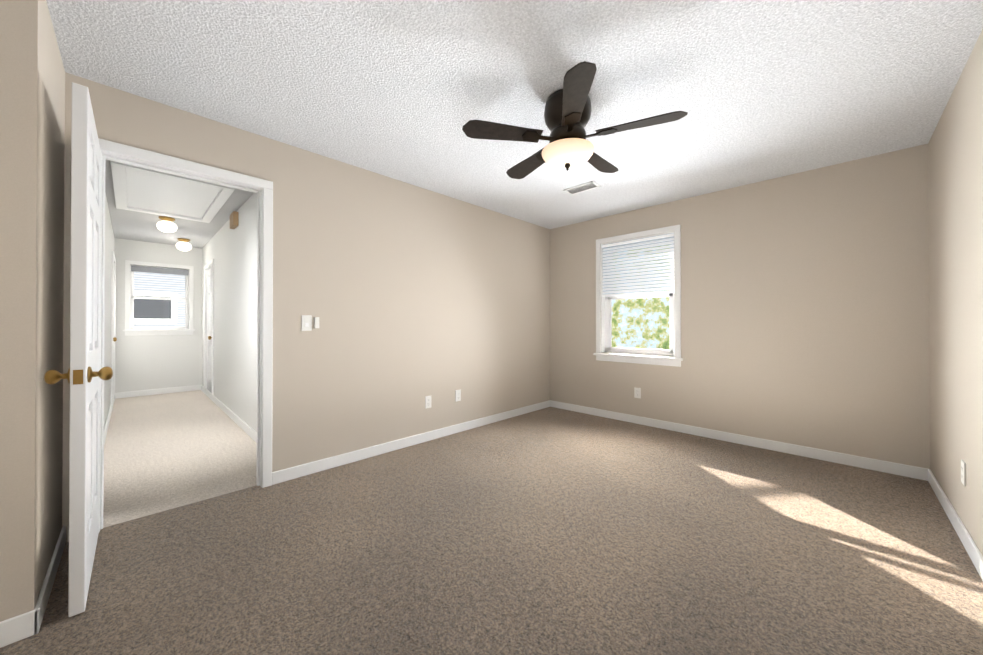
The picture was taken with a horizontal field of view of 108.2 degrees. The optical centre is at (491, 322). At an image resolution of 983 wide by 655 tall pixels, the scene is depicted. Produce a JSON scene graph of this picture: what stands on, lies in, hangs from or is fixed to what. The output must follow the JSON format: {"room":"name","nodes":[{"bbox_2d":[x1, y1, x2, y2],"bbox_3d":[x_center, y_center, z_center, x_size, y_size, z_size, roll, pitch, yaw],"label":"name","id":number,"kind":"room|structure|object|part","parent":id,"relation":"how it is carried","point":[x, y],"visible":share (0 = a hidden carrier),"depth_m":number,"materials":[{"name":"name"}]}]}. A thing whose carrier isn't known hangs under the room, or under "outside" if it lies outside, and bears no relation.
{"room":"empty bedroom","nodes":[
{"label":"empty bedroom","id":0,"kind":"room"},
{"bbox_2d":[0,0,64,621],"bbox_3d":[-2.133,-0.082,1.380,0.760,2.440,0.540,0,0,45],"label":"wall block","id":1,"kind":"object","parent":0,"point":[32,121],"visible":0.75,"depth_m":1.30,"materials":[{"name":"beige paint"}]},
{"bbox_2d":[104,193,113,427],"bbox_3d":[-4.057,-0.070,3.659,5.060,2.440,0.120,0,0,45],"label":"wall","id":2,"kind":"structure","parent":0,"point":[109,241],"depth_m":3.98,"materials":[{"name":"paint"}]},
{"bbox_2d":[104,393,115,443],"bbox_3d":[-3.996,1.107,3.685,4.862,0.088,0.013,0,0,45],"label":"baseboard","id":3,"kind":"structure","parent":2,"relation":"attached to","point":[110,410],"depth_m":3.92,"materials":[{"name":"white wood"}]},
{"bbox_2d":[111,251,115,410],"bbox_3d":[-5.305,0.112,4.928,0.880,2.090,0.103,0,0,45],"label":"door frame","id":4,"kind":"structure","parent":2,"relation":"attached to","point":[113,273],"depth_m":4.66,"materials":[{"name":"white wood"}]},
{"bbox_2d":[114,238,201,392],"bbox_3d":[-5.407,-0.058,5.807,0.120,2.440,1.040,0,0,45],"label":"wall","id":5,"kind":"structure","parent":0,"point":[146,362],"depth_m":5.72,"materials":[{"name":"paint"}]},
{"bbox_2d":[116,385,199,398],"bbox_3d":[-5.356,1.118,5.758,0.013,0.088,0.990,0,0,45],"label":"baseboard","id":6,"kind":"structure","parent":5,"relation":"attached to","point":[195,387],"depth_m":5.72,"materials":[{"name":"white wood"}]},
{"bbox_2d":[123,260,194,335],"bbox_3d":[-5.398,-0.374,5.800,0.185,1.162,0.854,0,0,45],"label":"window","id":7,"kind":"structure","parent":5,"relation":"in","point":[130,270],"depth_m":5.76,"materials":[{"name":"white"}]},
{"bbox_3d":[-5.448,-0.393,5.850,0.004,0.930,0.620,0,0,45],"label":"panel","id":8,"kind":"part","parent":7,"relation":"part of","materials":[{"name":"clear glass"}]},
{"bbox_3d":[-5.446,-0.393,5.848,0.050,1.010,0.700,0,0,45],"label":"frame","id":9,"kind":"part","parent":7,"relation":"part of","materials":[{"name":"white plastic"}]},
{"bbox_2d":[131,265,187,274],"bbox_3d":[-5.393,-0.842,5.798,0.040,0.088,0.680,0,0,45],"label":"blind","id":10,"kind":"object","parent":7,"relation":"attached to","point":[169,270],"depth_m":5.79,"materials":[{"name":"grey plastic"}]},
{"bbox_2d":[202,193,256,431],"bbox_3d":[-3.263,-0.065,4.506,5.000,2.440,0.120,0,0,45],"label":"wall","id":11,"kind":"structure","parent":0,"point":[232,253],"depth_m":4.11,"materials":[{"name":"paint"}]},
{"bbox_2d":[203,259,213,400],"bbox_3d":[-4.385,0.116,5.575,0.880,2.090,0.103,0,0,45],"label":"door frame","id":12,"kind":"structure","parent":11,"relation":"attached to","point":[210,264],"depth_m":5.80,"materials":[{"name":"white wood"}]},
{"bbox_2d":[207,268,211,392],"bbox_3d":[-4.382,0.149,5.578,0.730,2.000,0.035,0,0,45],"label":"hall door","id":13,"kind":"structure","parent":11,"relation":"in","point":[209,330],"depth_m":5.68,"materials":[{"name":"white wood"}]},
{"bbox_2d":[200,385,256,442],"bbox_3d":[-3.267,1.111,4.410,4.880,0.088,0.013,0,0,45],"label":"baseboard","id":14,"kind":"structure","parent":11,"relation":"attached to","point":[244,426],"depth_m":4.15,"materials":[{"name":"white wood"}]},
{"bbox_2d":[230,211,238,228],"bbox_3d":[-2.974,-1.177,4.107,0.220,0.160,0.050,0,0,45],"label":"door chime","id":15,"kind":"object","parent":11,"relation":"attached to","point":[234,219],"visible":0.98,"depth_m":4.04,"materials":[{"name":"brown"}]},
{"bbox_2d":[62,72,549,541],"bbox_3d":[-0.673,-0.071,3.442,0.060,2.440,4.447,0,0,45],"label":"wall","id":16,"kind":"structure","parent":0,"point":[411,296],"depth_m":3.02,"materials":[{"name":"beige paint"}]},
{"bbox_2d":[24,526,65,638],"bbox_3d":[-1.935,1.095,1.566,0.773,0.088,0.013,0,0,45],"label":"baseboard","id":17,"kind":"structure","parent":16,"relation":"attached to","point":[33,619],"depth_m":1.40,"materials":[{"name":"white wood"}]},
{"bbox_2d":[44,82,112,616],"bbox_3d":[-1.864,0.103,1.641,0.760,2.050,0.180,0,0,45],"label":"bedroom door","id":18,"kind":"structure","parent":16,"relation":"in","point":[84,374],"depth_m":1.38,"materials":[{"name":"white wood"}]},
{"bbox_3d":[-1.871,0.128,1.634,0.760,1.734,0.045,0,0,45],"label":"handle","id":19,"kind":"part","parent":18,"relation":"part of","materials":[{"name":"gold metal"}]},
{"bbox_3d":[-1.646,0.212,1.423,0.066,0.066,0.180,0,0,45],"label":"knob","id":20,"kind":"part","parent":18,"relation":"part of","materials":[{"name":"gold metal"}]},
{"bbox_2d":[98,138,272,531],"bbox_3d":[-1.902,0.075,2.240,0.156,2.135,0.880,0,0,45],"label":"door frame","id":21,"kind":"structure","parent":16,"relation":"attached to","point":[146,159],"depth_m":2.46,"materials":[{"name":"white wood"}]},
{"bbox_2d":[301,315,311,330],"bbox_3d":[-1.387,0.005,2.670,0.009,0.117,0.072,0,0,45],"label":"switch","id":22,"kind":"object","parent":16,"relation":"attached to","point":[306,322],"visible":1,"depth_m":2.67,"materials":[{"name":"white plastic"}]},
{"bbox_2d":[314,317,318,327],"bbox_3d":[-1.335,0.003,2.717,0.016,0.085,0.035,0,0,45],"label":"remote","id":23,"kind":"object","parent":16,"relation":"attached to","point":[316,322],"visible":1,"depth_m":2.71,"materials":[{"name":"white plastic"}]},
{"bbox_2d":[272,400,551,484],"bbox_3d":[-0.368,1.107,3.693,0.013,0.088,3.352,0,0,45],"label":"baseboard","id":24,"kind":"structure","parent":16,"relation":"attached to","point":[298,471],"depth_m":3.14,"materials":[{"name":"white wood"}]},
{"bbox_2d":[425,396,430,408],"bbox_3d":[-0.613,0.774,3.451,0.008,0.117,0.072,0,0,45],"label":"electrical outlet","id":25,"kind":"object","parent":16,"relation":"attached to","point":[427,401],"visible":1,"depth_m":3.44,"materials":[{"name":"white plastic"}]},
{"bbox_2d":[455,389,460,401],"bbox_3d":[-0.349,0.766,3.718,0.008,0.117,0.072,0,0,45],"label":"electrical outlet","id":26,"kind":"object","parent":16,"relation":"attached to","point":[457,395],"visible":1,"depth_m":3.71,"materials":[{"name":"white plastic"}]},
{"bbox_2d":[0,390,982,654],"bbox_3d":[-1.441,1.201,3.815,8.554,0.100,4.987,0,0,45],"label":"floor","id":27,"kind":"structure","parent":0,"point":[551,531],"depth_m":1.77,"materials":[{"name":"brown carpet"}]},
{"bbox_2d":[0,614,23,647],"bbox_3d":[-1.817,1.093,1.145,0.013,0.088,0.360,0,0,45],"label":"baseboard","id":28,"kind":"structure","parent":27,"relation":"on","point":[19,627],"depth_m":1.26,"materials":[{"name":"white wood"}]},
{"bbox_2d":[46,0,982,247],"bbox_3d":[-1.441,-1.339,3.829,8.554,0.100,4.987,0,0,45],"label":"ceiling","id":29,"kind":"structure","parent":0,"point":[407,90],"depth_m":1.90,"materials":[{"name":"white paint"}]},
{"bbox_2d":[156,216,176,232],"bbox_3d":[-3.998,-1.196,4.380,0.196,0.180,0.196,0,0,45],"label":"hall light","id":30,"kind":"object","parent":29,"relation":"attached to","point":[166,225],"visible":1,"depth_m":4.33,"materials":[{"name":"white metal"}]},
{"bbox_2d":[110,161,234,222],"bbox_3d":[-3.293,-1.274,3.656,1.590,0.030,0.810,0,0,45],"label":"attic hatch","id":31,"kind":"object","parent":29,"relation":"attached to","point":[141,189],"visible":0.88,"depth_m":3.54,"materials":[{"name":"white wood"}]},
{"bbox_2d":[176,238,191,250],"bbox_3d":[-4.740,-1.190,5.478,0.196,0.180,0.196,0,0,45],"label":"hall light","id":32,"kind":"object","parent":29,"relation":"attached to","point":[183,244],"visible":1,"depth_m":5.43,"materials":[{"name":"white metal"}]},
{"bbox_2d":[462,61,687,178],"bbox_3d":[0.473,-1.090,2.113,1.177,0.415,1.132,0,0,45],"label":"ceiling fan","id":33,"kind":"object","parent":29,"relation":"attached to","point":[567,112],"visible":1,"depth_m":1.98,"materials":[{"name":"brown wood"}]},
{"bbox_3d":[0.443,-0.962,2.073,0.300,0.075,0.300,0,0,45],"label":"lamp shade","id":34,"kind":"part","parent":33,"relation":"part of","materials":[{"name":"white glass"}]},
{"bbox_3d":[0.455,-1.060,2.090,0.523,0.021,0.509,0,0,45],"label":"arm","id":35,"kind":"part","parent":33,"relation":"part of"},
{"bbox_2d":[563,181,600,194],"bbox_3d":[0.866,-1.286,3.414,0.310,0.011,0.160,0,0,45],"label":"ceiling vent","id":36,"kind":"object","parent":29,"relation":"in","point":[590,185],"visible":0.98,"depth_m":3.40,"materials":[{"name":"white metal"}]},
{"bbox_2d":[550,144,929,468],"bbox_3d":[2.080,-0.069,3.744,3.434,2.440,0.150,0,0,45],"label":"wall","id":37,"kind":"structure","parent":0,"point":[805,308],"depth_m":3.11,"materials":[{"name":"beige paint"}]},
{"bbox_2d":[634,387,640,397],"bbox_3d":[1.660,0.803,4.043,0.072,0.117,0.008,0,0,45],"label":"electrical outlet","id":38,"kind":"object","parent":37,"relation":"attached to","point":[637,392],"visible":1,"depth_m":4.04,"materials":[{"name":"white plastic"}]},
{"bbox_2d":[593,224,682,366],"bbox_3d":[1.680,-0.278,4.104,1.004,1.492,0.190,0,0,45],"label":"bedroom window","id":39,"kind":"structure","parent":37,"relation":"in","point":[607,273],"depth_m":4.07,"materials":[{"name":"white"}]},
{"bbox_2d":[602,233,673,295],"bbox_3d":[1.669,-0.637,4.095,0.842,0.630,0.052,0,0,45],"label":"blind","id":40,"kind":"object","parent":39,"relation":"attached to","point":[608,289],"depth_m":4.07,"materials":[{"name":"white plastic"}]},
{"bbox_3d":[1.726,-0.288,4.151,0.826,1.333,0.060,0,0,45],"label":"frame","id":41,"kind":"part","parent":39,"relation":"part of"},
{"bbox_3d":[1.725,-0.288,4.150,0.676,1.183,0.034,0,0,45],"label":"panel","id":42,"kind":"part","parent":39,"relation":"part of","materials":[{"name":"clear glass"}]},
{"bbox_2d":[552,401,923,479],"bbox_3d":[1.985,1.107,3.716,3.270,0.088,0.013,0,0,45],"label":"baseboard","id":43,"kind":"structure","parent":37,"relation":"attached to","point":[910,471],"depth_m":3.22,"materials":[{"name":"white wood"}]},
{"bbox_2d":[928,29,982,555],"bbox_3d":[1.507,-0.085,0.805,0.120,2.440,4.837,0,0,45],"label":"wall","id":44,"kind":"structure","parent":0,"point":[955,165],"depth_m":1.91,"materials":[{"name":"beige paint"}]},
{"bbox_2d":[924,468,982,580],"bbox_3d":[1.502,1.092,0.888,0.013,0.088,4.717,0,0,45],"label":"baseboard","id":45,"kind":"structure","parent":44,"relation":"attached to","point":[975,555],"depth_m":1.90,"materials":[{"name":"white wood"}]},
{"bbox_2d":[961,460,965,485],"bbox_3d":[2.450,0.781,1.847,0.008,0.117,0.072,0,0,45],"label":"electrical outlet","id":46,"kind":"object","parent":44,"relation":"attached to","point":[963,472],"visible":0.96,"depth_m":1.83,"materials":[{"name":"white plastic"}]},
{"label":"outside","id":47,"kind":"structure","parent":0,"visible":0},
{"bbox_2d":[134,272,184,326],"bbox_3d":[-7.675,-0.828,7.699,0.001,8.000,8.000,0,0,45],"label":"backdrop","id":48,"kind":"structure","parent":47,"point":[180,290],"depth_m":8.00,"materials":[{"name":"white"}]},
{"bbox_2d":[134,291,176,322],"bbox_3d":[-7.478,-0.327,7.853,0.001,0.700,0.800,0,0,45],"label":"trim","id":49,"kind":"structure","parent":48,"relation":"attached to","point":[173,307],"depth_m":7.97,"materials":[{"name":"white"}]},
{"bbox_2d":[134,295,170,318],"bbox_3d":[-7.463,-0.327,7.839,0.001,0.500,0.600,0,0,45],"label":"window","id":50,"kind":"structure","parent":49,"relation":"attached to","point":[151,307],"depth_m":7.83,"materials":[{"name":"grey"}]},
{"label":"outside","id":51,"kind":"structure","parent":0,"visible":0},
{"bbox_2d":[612,245,669,349],"bbox_3d":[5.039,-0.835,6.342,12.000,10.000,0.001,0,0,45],"label":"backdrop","id":52,"kind":"structure","parent":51,"point":[661,320],"depth_m":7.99,"materials":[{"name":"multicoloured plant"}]}
]}

